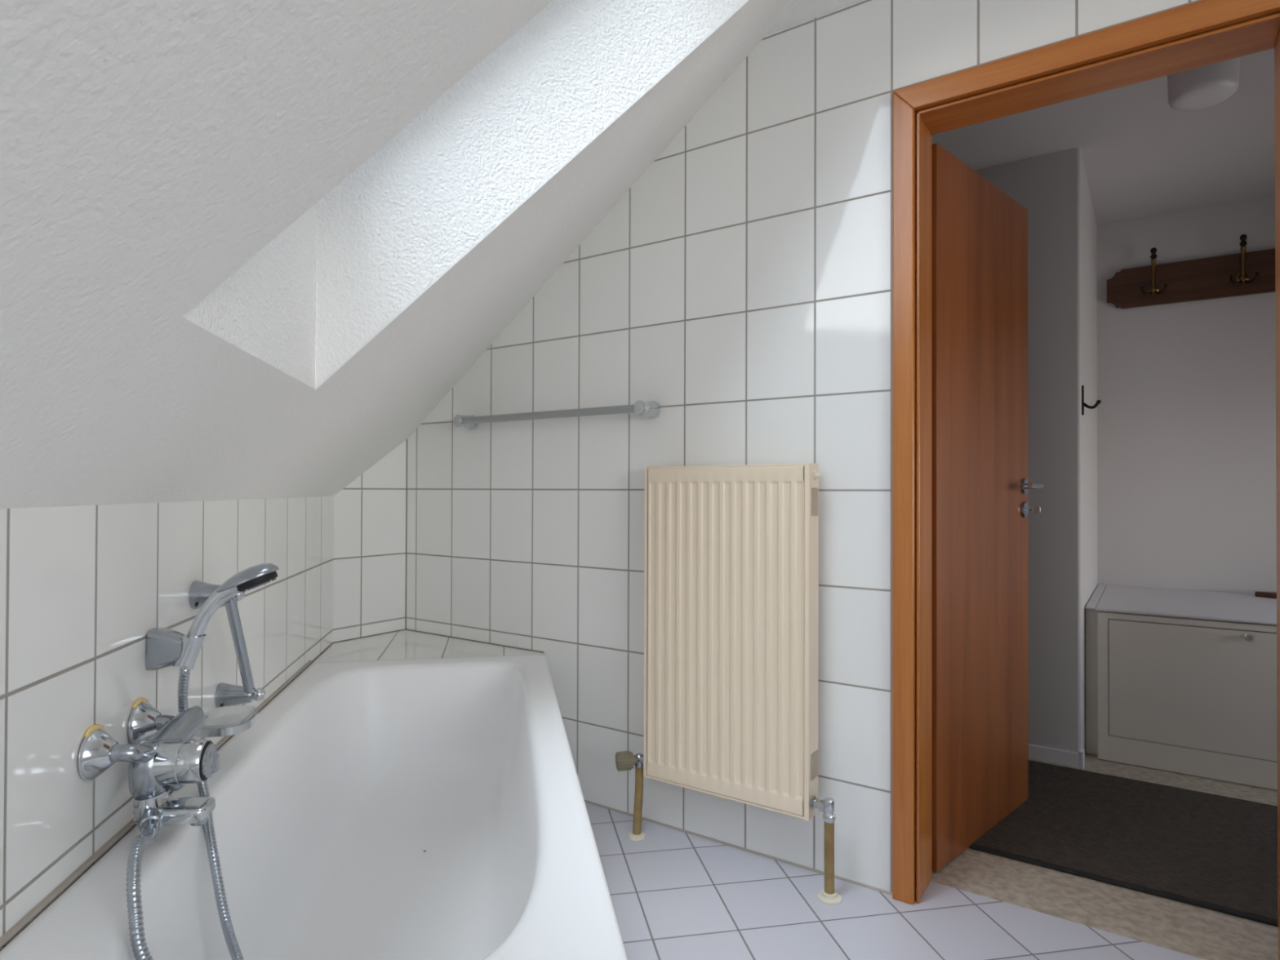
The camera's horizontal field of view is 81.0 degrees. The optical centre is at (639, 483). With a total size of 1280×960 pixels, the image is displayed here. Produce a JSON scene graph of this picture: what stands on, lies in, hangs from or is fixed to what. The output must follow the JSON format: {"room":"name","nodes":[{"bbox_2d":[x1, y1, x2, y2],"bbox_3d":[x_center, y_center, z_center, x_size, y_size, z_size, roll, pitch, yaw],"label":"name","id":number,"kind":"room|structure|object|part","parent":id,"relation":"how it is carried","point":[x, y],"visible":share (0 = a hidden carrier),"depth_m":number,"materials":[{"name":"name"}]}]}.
{"room":"bathroom","nodes":[
{"label":"bathroom","id":0,"kind":"room"},
{"bbox_2d":[0,496,333,950],"bbox_3d":[-0.807,0.504,0.789,0.121,1.020,4.070,0,-1,-11],"label":"wall","id":1,"kind":"structure","parent":0,"point":[82,588],"depth_m":1.14,"materials":[{"name":"tile"}]},
{"bbox_2d":[78,697,219,834],"bbox_3d":[-0.748,0.447,1.179,0.139,0.186,0.223,0,-1,-11],"label":"mixer","id":2,"kind":"object","parent":1,"relation":"attached to","point":[162,758],"visible":1,"depth_m":1.16,"materials":[{"name":"silver metal"}]},
{"bbox_3d":[-0.730,0.513,1.179,0.103,0.035,0.059,0,-1,-11],"label":"spout","id":3,"kind":"part","parent":2,"relation":"part of","materials":[{"name":"silver metal"}]},
{"bbox_3d":[-0.746,0.481,1.205,0.029,0.023,0.029,0,-1,-11],"label":"diverter knob","id":4,"kind":"part","parent":2,"relation":"part of","materials":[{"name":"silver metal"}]},
{"bbox_3d":[-0.722,0.438,1.182,0.072,0.069,0.068,0,-1,-11],"label":"control handle","id":5,"kind":"part","parent":2,"relation":"part of","materials":[{"name":"silver metal"}]},
{"bbox_2d":[125,668,243,959],"bbox_3d":[-0.649,0.612,1.161,0.198,0.594,0.458,0,-1,-23],"label":"shower hose","id":6,"kind":"object","parent":2,"relation":"attached to","point":[140,948],"visible":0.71,"depth_m":1.22,"materials":[{"name":"grey metal"}]},
{"bbox_2d":[145,627,206,670],"bbox_3d":[-0.795,0.284,1.291,0.086,0.068,0.045,0,-1,-11],"label":"holder","id":7,"kind":"object","parent":1,"relation":"attached to","point":[165,647],"visible":0.99,"depth_m":1.27,"materials":[{"name":"grey metal"}]},
{"bbox_2d":[179,563,279,670],"bbox_3d":[-0.716,0.231,1.307,0.156,0.181,0.076,0,-1,-11],"label":"shower","id":8,"kind":"object","parent":7,"relation":"in","point":[256,575],"visible":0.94,"depth_m":1.29,"materials":[{"name":"silver metal"}]},
{"bbox_3d":[-0.743,0.242,1.301,0.100,0.158,0.030,0,-1,-11],"label":"handle","id":9,"kind":"part","parent":8,"relation":"part of","materials":[{"name":"silver metal"}]},
{"bbox_3d":[-0.672,0.172,1.315,0.065,0.034,0.067,0,-1,-11],"label":"plate","id":10,"kind":"part","parent":8,"relation":"part of","materials":[{"name":"black plastic"}]},
{"bbox_2d":[192,705,258,737],"bbox_3d":[-0.822,0.474,1.488,0.107,0.028,0.143,0,-1,-11],"label":"soap dish","id":11,"kind":"object","parent":1,"relation":"attached to","point":[224,721],"visible":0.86,"depth_m":1.49,"materials":[{"name":"clear glass"}]},
{"bbox_2d":[200,705,255,728],"bbox_3d":[-0.824,0.470,1.491,0.092,0.020,0.136,0,-1,-11],"label":"tray","id":12,"kind":"object","parent":11,"relation":"on","point":[231,717],"depth_m":1.51,"materials":[{"name":"clear glass"}]},
{"bbox_2d":[188,581,266,707],"bbox_3d":[-0.839,0.336,1.539,0.092,0.289,0.193,0,-1,-11],"label":"grab bar","id":13,"kind":"object","parent":1,"relation":"attached to","point":[226,695],"visible":0.73,"depth_m":1.54,"materials":[{"name":"grey metal"}]},
{"bbox_3d":[-0.839,0.218,1.470,0.066,0.055,0.055,0,-1,-11],"label":"wall post","id":14,"kind":"part","parent":13,"relation":"part of","materials":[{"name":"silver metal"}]},
{"bbox_3d":[-0.865,0.453,1.604,0.066,0.055,0.055,0,-1,-11],"label":"wall post","id":15,"kind":"part","parent":13,"relation":"part of","materials":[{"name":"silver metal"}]},
{"bbox_3d":[-0.794,0.218,1.478,0.027,0.027,0.027,0,-1,-11],"label":"knob","id":16,"kind":"part","parent":13,"relation":"part of","materials":[{"name":"silver metal"}]},
{"bbox_3d":[-0.820,0.453,1.612,0.027,0.027,0.027,0,-1,-11],"label":"knob","id":17,"kind":"part","parent":13,"relation":"part of","materials":[{"name":"silver metal"}]},
{"bbox_2d":[315,266,316,386],"bbox_3d":[0.043,-1.239,1.181,2.721,2.694,5.800,0,-1,-11],"label":"roof","id":18,"kind":"structure","parent":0,"point":[316,266],"depth_m":1.95,"materials":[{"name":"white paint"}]},
{"bbox_2d":[182,0,746,388],"bbox_3d":[-0.138,-0.824,1.265,1.088,1.273,0.757,0,-1,-11],"label":"skylight recess","id":19,"kind":"structure","parent":18,"relation":"attached to","point":[383,234],"depth_m":1.54,"materials":[{"name":"white paint"}]},
{"bbox_2d":[333,440,406,641],"bbox_3d":[-1.065,0.306,2.841,0.120,1.450,0.338,0,-1,34],"label":"wall","id":20,"kind":"structure","parent":0,"point":[369,540],"depth_m":2.82,"materials":[{"name":"tile"}]},
{"bbox_2d":[0,0,786,509],"bbox_3d":[-0.007,-0.620,0.415,1.311,1.298,5.326,0,-1,-11],"label":"ceiling","id":21,"kind":"structure","parent":0,"point":[150,150],"depth_m":0.80,"materials":[{"name":"white paint"}]},
{"bbox_2d":[406,0,1201,892],"bbox_3d":[1.016,-0.221,1.704,4.840,2.500,0.130,0,-1,34],"label":"wall","id":22,"kind":"structure","parent":0,"point":[741,286],"depth_m":2.15,"materials":[{"name":"tile"}]},
{"bbox_2d":[404,439,407,628],"bbox_3d":[-0.919,0.183,2.947,0.007,0.800,0.007,0,-1,34],"label":"sealant","id":23,"kind":"structure","parent":22,"relation":"attached to","point":[406,439],"depth_m":2.94,"materials":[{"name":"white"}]},
{"bbox_2d":[453,400,660,429],"bbox_3d":[-0.308,-0.225,2.485,0.843,0.053,0.079,0,-1,34],"label":"towel rail","id":24,"kind":"object","parent":22,"relation":"attached to","point":[651,410],"visible":1,"depth_m":2.40,"materials":[{"name":"silver metal"}]},
{"bbox_3d":[-0.321,-0.225,2.467,0.790,0.025,0.025,0,-1,34],"label":"rod","id":25,"kind":"part","parent":24,"relation":"part of","materials":[{"name":"silver metal"}]},
{"bbox_2d":[615,462,841,905],"bbox_3d":[0.225,0.490,2.058,0.690,1.084,0.116,0,-1,34],"label":"radiator","id":26,"kind":"object","parent":22,"relation":"attached to","point":[731,696],"visible":1,"depth_m":2.03,"materials":[{"name":"beige metal"}]},
{"bbox_3d":[-0.040,0.819,2.212,0.065,0.055,0.054,0,-1,-8],"label":"thermostat knob","id":27,"kind":"part","parent":26,"relation":"part of","materials":[{"name":"brown plastic"}]},
{"bbox_3d":[0.235,0.404,2.084,0.500,0.911,0.064,0,-1,34],"label":"casing","id":28,"kind":"part","parent":26,"relation":"part of","materials":[{"name":"beige paint"}]},
{"bbox_3d":[0.222,0.404,2.055,0.486,0.899,0.005,0,-1,34],"label":"panel","id":29,"kind":"part","parent":26,"relation":"part of","materials":[{"name":"beige paint"}]},
{"bbox_2d":[931,142,1044,872],"bbox_3d":[1.030,0.058,2.202,0.711,1.939,0.114,1,-1,-44],"label":"door","id":30,"kind":"structure","parent":22,"relation":"in","point":[980,486],"depth_m":2.16,"materials":[{"name":"brown wood"}]},
{"bbox_3d":[1.228,0.007,2.358,0.120,0.020,0.061,1,-1,-44],"label":"lever","id":31,"kind":"part","parent":30,"relation":"part of","materials":[{"name":"silver metal"}]},
{"bbox_2d":[892,0,1279,959],"bbox_3d":[1.008,0.024,1.705,0.806,2.010,0.170,0,-1,34],"label":"door frame","id":32,"kind":"structure","parent":22,"relation":"attached to","point":[1203,33],"depth_m":1.84,"materials":[{"name":"brown wood"}]},
{"bbox_3d":[0.654,0.025,1.857,0.051,2.009,0.020,0,-1,34],"label":"casing","id":33,"kind":"part","parent":32,"relation":"part of","materials":[{"name":"brown wood"}]},
{"bbox_3d":[0.969,-0.953,1.652,0.804,0.058,0.020,0,-1,34],"label":"casing","id":34,"kind":"part","parent":32,"relation":"part of","materials":[{"name":"brown wood"}]},
{"bbox_2d":[765,0,862,35],"bbox_3d":[0.755,-1.317,-0.002,3.098,0.100,3.000,0,-1,34],"label":"ceiling","id":35,"kind":"structure","parent":0,"point":[793,12],"depth_m":1.98,"materials":[{"name":"white paint"}]},
{"bbox_2d":[584,752,1278,959],"bbox_3d":[0.763,1.074,1.330,4.800,0.101,5.450,0,-1,34],"label":"floor","id":36,"kind":"structure","parent":0,"point":[675,895],"depth_m":1.79,"materials":[{"name":"tile"}]},
{"bbox_2d":[0,653,627,959],"bbox_3d":[-0.516,0.790,1.568,0.733,0.464,1.749,0,-1,-11],"label":"bathtub","id":37,"kind":"object","parent":36,"relation":"on","point":[327,810],"visible":0.98,"depth_m":1.63,"materials":[{"name":"white ceramic"}]},
{"bbox_2d":[0,660,311,948],"bbox_3d":[-0.879,0.554,1.502,0.011,0.011,1.740,0,-1,-11],"label":"sealant","id":38,"kind":"structure","parent":37,"relation":"on","point":[11,933],"depth_m":1.06,"materials":[{"name":"beige"}]},
{"bbox_2d":[312,630,545,662],"bbox_3d":[-0.730,0.802,2.698,0.737,0.458,0.550,0,-1,-11],"label":"ledge","id":39,"kind":"object","parent":36,"relation":"on","point":[404,644],"visible":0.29,"depth_m":2.59,"materials":[{"name":"tile"}]},
{"bbox_2d":[309,628,543,665],"bbox_3d":[-0.779,0.571,2.514,0.724,0.006,0.555,0,-1,34],"label":"sealant","id":40,"kind":"structure","parent":39,"relation":"on","point":[329,646],"depth_m":2.73,"materials":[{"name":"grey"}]},
{"bbox_2d":[584,800,892,895],"bbox_3d":[0.157,1.030,2.200,1.157,0.010,0.010,0,-1,34],"label":"sealant","id":41,"kind":"structure","parent":36,"relation":"on","point":[585,801],"depth_m":2.10,"materials":[{"name":"beige"}]},
{"bbox_2d":[968,760,1277,926],"bbox_3d":[1.670,1.029,2.124,2.000,0.010,0.852,0,-1,34],"label":"floor mat","id":42,"kind":"object","parent":36,"relation":"on","point":[1215,852],"visible":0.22,"depth_m":2.16,"materials":[{"name":"black rubber"}]},
{"bbox_2d":[1084,584,1277,791],"bbox_3d":[2.697,0.756,2.660,1.872,0.571,0.873,0,-1,34],"label":"base cabinet","id":43,"kind":"object","parent":36,"relation":"on","point":[1184,682],"visible":1,"depth_m":2.69,"materials":[{"name":"beige paint"}]},
{"bbox_3d":[2.086,0.528,2.568,0.021,0.021,0.026,0,-1,34],"label":"knob","id":44,"kind":"part","parent":43,"relation":"part of","materials":[{"name":"silver metal"}]},
{"bbox_2d":[1254,591,1276,598],"bbox_3d":[2.733,0.464,3.077,0.187,0.022,0.271,0,-1,-29],"label":"wooden board","id":45,"kind":"object","parent":43,"relation":"on","point":[1264,594],"visible":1,"depth_m":3.12,"materials":[{"name":"brown wood"}]},
{"bbox_2d":[974,147,1097,752],"bbox_3d":[1.385,-0.099,3.564,1.306,2.330,1.083,0,-1,34],"label":"wall","id":46,"kind":"structure","parent":0,"point":[1053,188],"depth_m":2.81,"materials":[{"name":"grey paint"}]},
{"bbox_2d":[1028,743,1084,768],"bbox_3d":[1.250,1.010,3.002,0.914,0.062,0.043,0,-1,34],"label":"baseboard","id":47,"kind":"structure","parent":46,"relation":"attached to","point":[1051,755],"depth_m":2.77,"materials":[{"name":"white paint"}]},
{"bbox_2d":[1081,385,1101,415],"bbox_3d":[1.671,-0.310,2.771,0.062,0.110,0.033,0,-1,34],"label":"wall hook","id":48,"kind":"object","parent":46,"relation":"attached to","point":[1098,402],"visible":1,"depth_m":2.78,"materials":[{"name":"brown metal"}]},
{"bbox_3d":[1.649,-0.310,2.788,0.006,0.110,0.030,0,-1,34],"label":"plate","id":49,"kind":"part","parent":48,"relation":"part of","materials":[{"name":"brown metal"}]},
{"bbox_2d":[932,48,1275,225],"bbox_3d":[1.849,-1.291,2.570,3.200,0.100,2.220,0,-1,34],"label":"ceiling","id":50,"kind":"structure","parent":0,"point":[1143,156],"depth_m":2.73,"materials":[{"name":"grey paint"}]},
{"bbox_2d":[1167,57,1239,111],"bbox_3d":[1.626,-1.175,2.164,0.170,0.140,0.170,0,-1,34],"label":"ceiling lamp","id":51,"kind":"object","parent":50,"relation":"attached to","point":[1207,86],"visible":0.63,"depth_m":2.12,"materials":[{"name":"white glass"}]},
{"bbox_2d":[1097,195,1276,594],"bbox_3d":[2.983,-0.093,3.065,1.894,2.280,0.100,0,-1,34],"label":"wall","id":52,"kind":"structure","parent":0,"point":[1186,391],"depth_m":3.37,"materials":[{"name":"grey paint"}]},
{"bbox_2d":[1106,234,1275,309],"bbox_3d":[2.748,-0.944,3.129,1.359,0.253,0.074,0,-1,34],"label":"coat rack","id":53,"kind":"object","parent":52,"relation":"attached to","point":[1251,273],"visible":1,"depth_m":3.34,"materials":[{"name":"brown wood"}]}
]}

